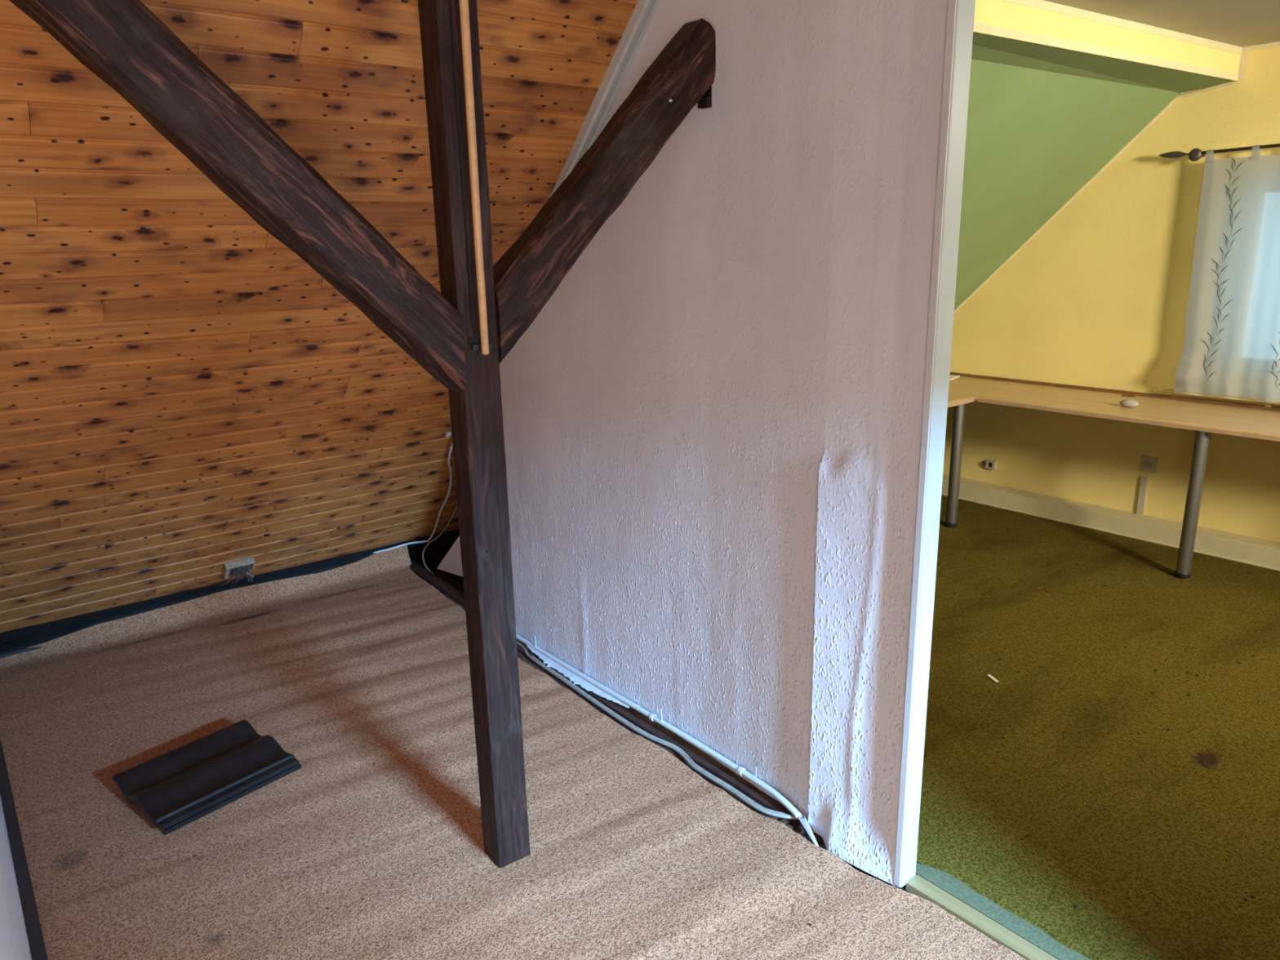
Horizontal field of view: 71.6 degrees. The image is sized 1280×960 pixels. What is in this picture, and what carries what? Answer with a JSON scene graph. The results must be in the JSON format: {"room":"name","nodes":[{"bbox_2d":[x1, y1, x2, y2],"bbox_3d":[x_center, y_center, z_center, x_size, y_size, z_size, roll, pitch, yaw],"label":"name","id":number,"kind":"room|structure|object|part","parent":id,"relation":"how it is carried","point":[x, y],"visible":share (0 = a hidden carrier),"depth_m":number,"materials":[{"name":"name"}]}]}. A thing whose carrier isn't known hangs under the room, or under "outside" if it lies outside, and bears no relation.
{"room":"damaged room","nodes":[
{"label":"damaged room","id":0,"kind":"room"},
{"bbox_2d":[0,795,31,959],"bbox_3d":[-1.522,0.714,1.990,0.110,0.900,3.750,-13,19,-37],"label":"wall","id":1,"kind":"structure","parent":0,"point":[14,941],"depth_m":1.66,"materials":[{"name":"white paint"}]},
{"bbox_2d":[0,740,47,959],"bbox_3d":[-1.427,1.130,2.106,0.028,0.032,3.650,-13,19,-37],"label":"baseboard","id":2,"kind":"structure","parent":1,"relation":"attached to","point":[37,947],"depth_m":2.38,"materials":[{"name":"black wood"}]},
{"bbox_2d":[0,0,638,644],"bbox_3d":[-1.696,-0.300,2.698,3.940,2.695,2.642,-13,19,-37],"label":"wall","id":3,"kind":"structure","parent":0,"point":[184,396],"depth_m":2.67,"materials":[{"name":"brown wood"}]},
{"bbox_2d":[0,542,401,658],"bbox_3d":[-2.419,0.614,3.764,2.980,0.137,0.086,-13,19,-37],"label":"baseboard","id":4,"kind":"structure","parent":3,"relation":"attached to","point":[20,645],"depth_m":3.92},
{"bbox_2d":[217,557,255,585],"bbox_3d":[-1.818,0.413,4.006,0.149,0.129,0.128,-13,19,-37],"label":"junction box","id":5,"kind":"object","parent":3,"relation":"attached to","point":[243,566],"visible":1,"depth_m":3.98,"materials":[{"name":"plastic"}]},
{"bbox_2d":[373,443,453,553],"bbox_3d":[-1.005,0.068,4.302,0.877,0.800,0.322,9,18,34],"label":"cable","id":6,"kind":"object","parent":3,"relation":"hanging from","point":[451,445],"visible":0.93,"depth_m":4.46,"materials":[{"name":"white plastic"}]},
{"bbox_2d":[444,431,451,437],"bbox_3d":[-0.844,-0.200,3.903,0.020,0.024,0.024,-13,19,-37],"label":"clip","id":7,"kind":"object","parent":3,"relation":"attached to","point":[448,433],"visible":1,"depth_m":3.90,"materials":[{"name":"white plastic"}]},
{"bbox_2d":[973,22,1238,80],"bbox_3d":[1.471,-1.620,3.261,3.295,0.030,0.002,-12,18,-34],"label":"trim","id":8,"kind":"structure","parent":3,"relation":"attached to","point":[980,28],"depth_m":3.47,"materials":[{"name":"beige paint"}]},
{"bbox_2d":[1001,0,1242,54],"bbox_3d":[1.468,-1.731,3.232,3.295,0.030,0.002,-12,18,-34],"label":"trim","id":9,"kind":"structure","parent":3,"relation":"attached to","point":[1039,4],"depth_m":3.55,"materials":[{"name":"beige paint"}]},
{"bbox_2d":[0,555,908,957],"bbox_3d":[0.827,1.138,2.335,6.900,0.200,7.450,-13,19,-37],"label":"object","id":10,"kind":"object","parent":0,"point":[434,562],"depth_m":2.96,"materials":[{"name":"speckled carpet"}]},
{"bbox_2d":[409,555,464,593],"bbox_3d":[-0.959,0.546,4.484,0.070,0.068,1.160,-13,19,-37],"label":"joist","id":11,"kind":"object","parent":10,"relation":"on","point":[451,581],"visible":0.04,"depth_m":4.55,"materials":[{"name":"brown wood"}]},
{"bbox_2d":[422,506,457,573],"bbox_3d":[-0.941,0.190,4.442,0.452,0.626,0.130,9,18,35],"label":"cable","id":12,"kind":"object","parent":11,"relation":"on","point":[452,515],"visible":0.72,"depth_m":4.58,"materials":[{"name":"grey plastic"}]},
{"bbox_2d":[436,535,462,576],"bbox_3d":[-0.843,0.252,4.206,0.014,0.523,0.606,-13,19,-37],"label":"panel offcut","id":13,"kind":"object","parent":11,"relation":"on","point":[451,562],"visible":0.21,"depth_m":4.32,"materials":[{"name":"white paint"}]},
{"bbox_2d":[409,558,465,607],"bbox_3d":[-0.988,0.515,4.385,0.055,0.020,1.043,-12,18,-35],"label":"edging lath","id":14,"kind":"object","parent":10,"relation":"on","point":[446,588],"visible":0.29,"depth_m":4.38,"materials":[{"name":"brown wood"}]},
{"bbox_2d":[0,545,1026,959],"bbox_3d":[0.238,1.199,1.520,1.821,0.126,6.901,-13,19,-37],"label":"carpet","id":15,"kind":"object","parent":10,"relation":"on","point":[350,668],"visible":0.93,"depth_m":2.56,"materials":[{"name":"beige carpet"}]},
{"bbox_2d":[111,719,301,835],"bbox_3d":[-1.344,0.910,2.765,0.338,0.065,0.429,11,19,38],"label":"tile","id":16,"kind":"object","parent":15,"relation":"on","point":[175,785],"depth_m":2.73,"materials":[{"name":"black concrete"}]},
{"bbox_2d":[417,0,530,868],"bbox_3d":[-0.389,-0.162,2.109,0.097,2.478,0.098,-12,18,-35],"label":"post","id":17,"kind":"object","parent":15,"relation":"on","point":[476,412],"visible":0.99,"depth_m":2.10,"materials":[{"name":"brown wood"}]},
{"bbox_2d":[8,0,466,392],"bbox_3d":[-0.984,-0.802,1.444,1.400,1.495,0.115,-13,19,-37],"label":"brace","id":18,"kind":"object","parent":17,"relation":"attached to","point":[122,42],"visible":1,"depth_m":1.66,"materials":[{"name":"brown wood"}]},
{"bbox_2d":[458,0,493,355],"bbox_3d":[-0.366,-0.808,1.887,0.052,1.078,0.030,-13,19,-37],"label":"wooden strip","id":19,"kind":"object","parent":17,"relation":"attached to","point":[485,345],"visible":1,"depth_m":1.92,"materials":[{"name":"brown wood"}]},
{"bbox_2d":[493,18,715,363],"bbox_3d":[-0.069,-0.741,2.239,0.759,0.832,0.114,-13,19,-38],"label":"brace","id":20,"kind":"object","parent":17,"relation":"attached to","point":[526,276],"visible":0.93,"depth_m":2.17,"materials":[{"name":"brown wood"}]},
{"bbox_2d":[516,640,790,814],"bbox_3d":[-0.130,0.805,3.227,0.059,0.025,1.837,-13,19,-36],"label":"cable","id":21,"kind":"object","parent":10,"relation":"on","point":[523,645],"visible":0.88,"depth_m":2.96,"materials":[{"name":"plastic"}]},
{"bbox_2d":[516,643,804,828],"bbox_3d":[-0.122,0.810,3.225,0.022,0.014,1.870,-13,19,-37],"label":"batten","id":22,"kind":"object","parent":10,"relation":"on","point":[767,803],"visible":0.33,"depth_m":2.87,"materials":[{"name":"brown wood"}]},
{"bbox_2d":[526,644,629,707],"bbox_3d":[-0.264,0.750,3.390,0.038,0.016,0.680,-13,19,-37],"label":"paper","id":23,"kind":"object","parent":22,"relation":"on","point":[574,677],"visible":1,"depth_m":3.37,"materials":[{"name":"white wallpaper"}]},
{"bbox_2d":[516,641,805,819],"bbox_3d":[-0.133,0.804,3.213,0.080,0.030,1.853,-13,19,-37],"label":"cable","id":24,"kind":"object","parent":10,"relation":"on","point":[683,756],"visible":0.84,"depth_m":2.92,"materials":[{"name":"grey plastic"}]},
{"bbox_2d":[780,818,827,850],"bbox_3d":[0.461,0.995,2.490,0.047,0.010,0.168,-13,19,-37],"label":"rubble","id":25,"kind":"object","parent":10,"relation":"on","point":[786,821],"visible":0.64,"depth_m":2.48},
{"bbox_2d":[798,813,818,846],"bbox_3d":[0.466,0.970,2.462,0.024,0.030,0.136,-3,15,-8],"label":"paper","id":26,"kind":"object","parent":10,"relation":"on","point":[802,819],"visible":1,"depth_m":2.47,"materials":[{"name":"white paper"}]},
{"bbox_2d":[906,874,1058,959],"bbox_3d":[1.087,1.150,1.825,0.050,0.024,1.227,-13,19,-37],"label":"threshold strip","id":27,"kind":"object","parent":10,"relation":"on","point":[917,886],"visible":0.96,"depth_m":2.14,"materials":[{"name":"beige wood"}]},
{"bbox_2d":[915,862,1090,959],"bbox_3d":[1.049,1.109,1.957,0.065,0.009,1.050,-13,19,-37],"label":"strip","id":28,"kind":"object","parent":10,"relation":"on","point":[943,880],"visible":0.9,"depth_m":2.16,"materials":[{"name":"grey metal"}]},
{"bbox_2d":[915,494,1279,959],"bbox_3d":[2.182,0.813,3.005,3.106,0.021,6.830,-13,19,-37],"label":"carpet","id":29,"kind":"object","parent":10,"relation":"on","point":[1189,824],"visible":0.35,"depth_m":2.90,"materials":[{"name":"green carpet"}]},
{"bbox_2d":[945,393,973,527],"bbox_3d":[0.991,-0.034,4.777,1.530,0.747,0.800,-13,19,-37],"label":"desk","id":30,"kind":"object","parent":29,"relation":"on","point":[959,402],"visible":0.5,"depth_m":4.92,"materials":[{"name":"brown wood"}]},
{"bbox_3d":[1.764,-0.093,4.958,0.060,0.682,0.059,-13,19,-37],"label":"leg","id":31,"kind":"part","parent":30,"relation":"part of","materials":[{"name":"metal"}]},
{"bbox_2d":[986,674,998,682],"bbox_3d":[1.314,0.739,3.305,0.013,0.003,0.057,-4,15,-12],"label":"paper scrap","id":32,"kind":"object","parent":29,"relation":"on","point":[991,677],"visible":1,"depth_m":3.30,"materials":[{"name":"white paper"}]},
{"bbox_2d":[938,554,1258,907],"bbox_3d":[1.428,0.723,3.356,2.212,0.002,1.763,-13,19,-37],"label":"crumbs","id":33,"kind":"object","parent":29,"relation":"on","point":[1003,737],"visible":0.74,"depth_m":3.30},
{"bbox_2d":[948,372,1279,577],"bbox_3d":[2.551,-0.017,4.554,0.624,0.762,3.150,-13,19,-37],"label":"desk","id":34,"kind":"object","parent":29,"relation":"on","point":[1205,417],"visible":0.94,"depth_m":4.35,"materials":[{"name":"brown wood"}]},
{"bbox_2d":[949,374,959,380],"bbox_3d":[1.837,-0.650,5.551,0.275,0.006,0.187,10,19,37],"label":"paper sheet","id":35,"kind":"object","parent":34,"relation":"on","point":[951,376],"visible":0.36,"depth_m":5.49,"materials":[{"name":"white paper"}]},
{"bbox_2d":[1119,399,1138,408],"bbox_3d":[2.449,-0.384,4.440,0.060,0.042,0.089,-16,21,-43],"label":"pebble","id":36,"kind":"object","parent":34,"relation":"on","point":[1131,403],"visible":1,"depth_m":4.42,"materials":[{"name":"white stone"}]},
{"bbox_3d":[2.584,0.106,4.143,0.060,0.682,0.059,-13,19,-37],"label":"leg","id":37,"kind":"part","parent":34,"relation":"part of","materials":[{"name":"metal"}]},
{"bbox_3d":[2.576,-0.228,4.054,0.090,0.010,0.090,-13,19,-37],"label":"mounting plate","id":38,"kind":"part","parent":34,"relation":"part of","materials":[{"name":"metal"}]},
{"bbox_2d":[499,0,947,886],"bbox_3d":[-0.048,-0.357,2.791,0.085,2.460,2.201,-13,19,-37],"label":"wall partition","id":39,"kind":"structure","parent":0,"point":[713,420],"depth_m":2.40,"materials":[{"name":"white paint"}]},
{"bbox_2d":[548,0,660,199],"bbox_3d":[-0.299,-0.904,2.984,0.026,1.501,1.487,-13,19,-37],"label":"trim","id":40,"kind":"structure","parent":39,"relation":"attached to","point":[642,15],"depth_m":2.62,"materials":[{"name":"white wood"}]},
{"bbox_2d":[515,633,801,819],"bbox_3d":[-0.108,0.773,3.227,0.043,0.040,1.852,-13,19,-36],"label":"conduit","id":41,"kind":"object","parent":39,"relation":"attached to","point":[742,771],"visible":0.88,"depth_m":2.95,"materials":[{"name":"white plastic"}]},
{"bbox_2d":[533,635,536,647],"bbox_3d":[-0.426,0.656,3.603,0.004,0.050,0.012,-13,19,-37],"label":"tuft","id":42,"kind":"object","parent":41,"relation":"on","point":[535,643],"visible":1,"depth_m":3.60,"materials":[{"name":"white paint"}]},
{"bbox_2d":[659,708,662,721],"bbox_3d":[0.072,0.802,3.007,0.004,0.055,0.012,-13,19,-37],"label":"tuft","id":43,"kind":"object","parent":41,"relation":"on","point":[660,715],"visible":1,"depth_m":3.00,"materials":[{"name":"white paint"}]},
{"bbox_2d":[754,765,756,777],"bbox_3d":[0.349,0.886,2.676,0.004,0.050,0.012,-13,19,-37],"label":"tuft","id":44,"kind":"object","parent":41,"relation":"on","point":[755,767],"visible":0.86,"depth_m":2.67,"materials":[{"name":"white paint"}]},
{"bbox_2d":[697,85,711,109],"bbox_3d":[0.151,-1.092,2.382,0.048,0.203,0.164,-13,19,-37],"label":"bracket","id":45,"kind":"object","parent":39,"relation":"attached to","point":[705,102],"visible":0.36,"depth_m":2.35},
{"bbox_2d":[893,0,975,887],"bbox_3d":[0.655,-0.153,1.968,0.068,2.459,0.020,-13,19,-37],"label":"trim","id":46,"kind":"structure","parent":39,"relation":"attached to","point":[960,13],"depth_m":1.96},
{"bbox_2d":[954,58,1180,310],"bbox_3d":[0.619,-0.762,4.609,3.290,2.305,2.519,-13,19,-37],"label":"sloped ceiling","id":47,"kind":"structure","parent":0,"point":[1035,138],"depth_m":4.26,"materials":[{"name":"green paint"}]},
{"bbox_2d":[973,0,1240,73],"bbox_3d":[1.463,-1.677,3.255,3.298,0.145,0.020,-12,18,-34],"label":"ceiling beam","id":48,"kind":"structure","parent":47,"relation":"attached to","point":[999,13],"depth_m":3.46,"materials":[{"name":"yellow paint"}]},
{"bbox_2d":[971,31,1236,93],"bbox_3d":[1.391,-1.637,3.360,3.306,0.095,0.340,-12,18,-35],"label":"wall","id":49,"kind":"structure","parent":0,"point":[985,47],"depth_m":3.63,"materials":[{"name":"green paint"}]},
{"bbox_2d":[942,46,1279,542],"bbox_3d":[3.422,-0.830,3.920,0.250,2.870,7.600,-13,19,-37],"label":"wall","id":50,"kind":"structure","parent":0,"point":[1098,297],"depth_m":4.78,"materials":[{"name":"yellow paint"}]},
{"bbox_2d":[982,459,996,470],"bbox_3d":[2.172,-0.097,5.514,0.023,0.055,0.085,-13,19,-37],"label":"socket","id":51,"kind":"object","parent":50,"relation":"attached to","point":[988,464],"visible":1,"depth_m":5.50,"materials":[{"name":"beige plastic"}]},
{"bbox_2d":[954,81,1235,312],"bbox_3d":[2.302,-1.370,4.984,0.014,1.388,1.650,-13,19,-37],"label":"trim","id":52,"kind":"structure","parent":50,"relation":"attached to","point":[1166,108],"depth_m":4.72,"materials":[{"name":"beige paint"}]},
{"bbox_2d":[941,473,1279,571],"bbox_3d":[3.425,0.474,3.980,0.140,0.120,6.900,-13,19,-37],"label":"baseboard","id":53,"kind":"structure","parent":50,"relation":"attached to","point":[1261,553],"depth_m":4.86,"materials":[{"name":"beige paint"}]},
{"bbox_2d":[1136,475,1148,515],"bbox_3d":[2.743,0.085,4.842,0.016,0.216,0.036,-13,19,-37],"label":"duct","id":54,"kind":"object","parent":50,"relation":"attached to","point":[1144,479],"visible":1,"depth_m":4.83,"materials":[{"name":"beige plastic"}]},
{"bbox_2d":[1138,455,1157,473],"bbox_3d":[2.744,-0.085,4.790,0.014,0.085,0.084,-13,19,-37],"label":"wall socket","id":55,"kind":"object","parent":50,"relation":"attached to","point":[1148,464],"visible":1,"depth_m":4.79,"materials":[{"name":"beige plastic"}]},
{"bbox_2d":[1159,143,1279,161],"bbox_3d":[3.127,-1.460,3.811,0.111,0.070,1.645,-13,19,-37],"label":"curtain rod","id":56,"kind":"object","parent":50,"relation":"attached to","point":[1194,154],"visible":1,"depth_m":4.26,"materials":[{"name":"brown metal"}]},
{"bbox_2d":[1174,145,1279,402],"bbox_3d":[3.104,-0.900,3.921,0.065,1.202,1.239,-13,19,-38],"label":"curtain","id":57,"kind":"object","parent":56,"relation":"hanging from","point":[1231,347],"visible":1,"depth_m":4.25,"materials":[{"name":"white fabric"}]},
{"bbox_3d":[3.146,-1.452,3.726,0.014,0.042,1.490,-13,19,-37],"label":"rod","id":58,"kind":"part","parent":56,"relation":"part of","materials":[{"name":"brown metal"}]},
{"bbox_2d":[1173,388,1279,407],"bbox_3d":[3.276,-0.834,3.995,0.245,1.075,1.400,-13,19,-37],"label":"windowsill","id":59,"kind":"structure","parent":50,"relation":"in","point":[1269,404],"depth_m":4.38,"materials":[{"name":"brown wood"}]},
{"bbox_2d":[1237,46,1248,80],"bbox_3d":[2.822,-1.947,4.149,0.003,0.145,0.026,-13,19,-37],"label":"trim","id":60,"kind":"structure","parent":50,"relation":"attached to","point":[1245,50],"depth_m":4.15,"materials":[{"name":"beige paint"}]},
{"bbox_2d":[1248,41,1279,51],"bbox_3d":[3.238,-1.883,3.635,0.003,0.020,1.297,-13,19,-37],"label":"trim","id":61,"kind":"structure","parent":50,"relation":"attached to","point":[1277,43],"depth_m":4.07,"materials":[{"name":"beige paint"}]},
{"bbox_2d":[1044,0,1279,47],"bbox_3d":[2.906,-1.386,1.491,3.290,0.140,4.800,-13,19,-37],"label":"ceiling","id":62,"kind":"structure","parent":0,"point":[1239,23],"depth_m":3.50,"materials":[{"name":"paint"}]}
]}

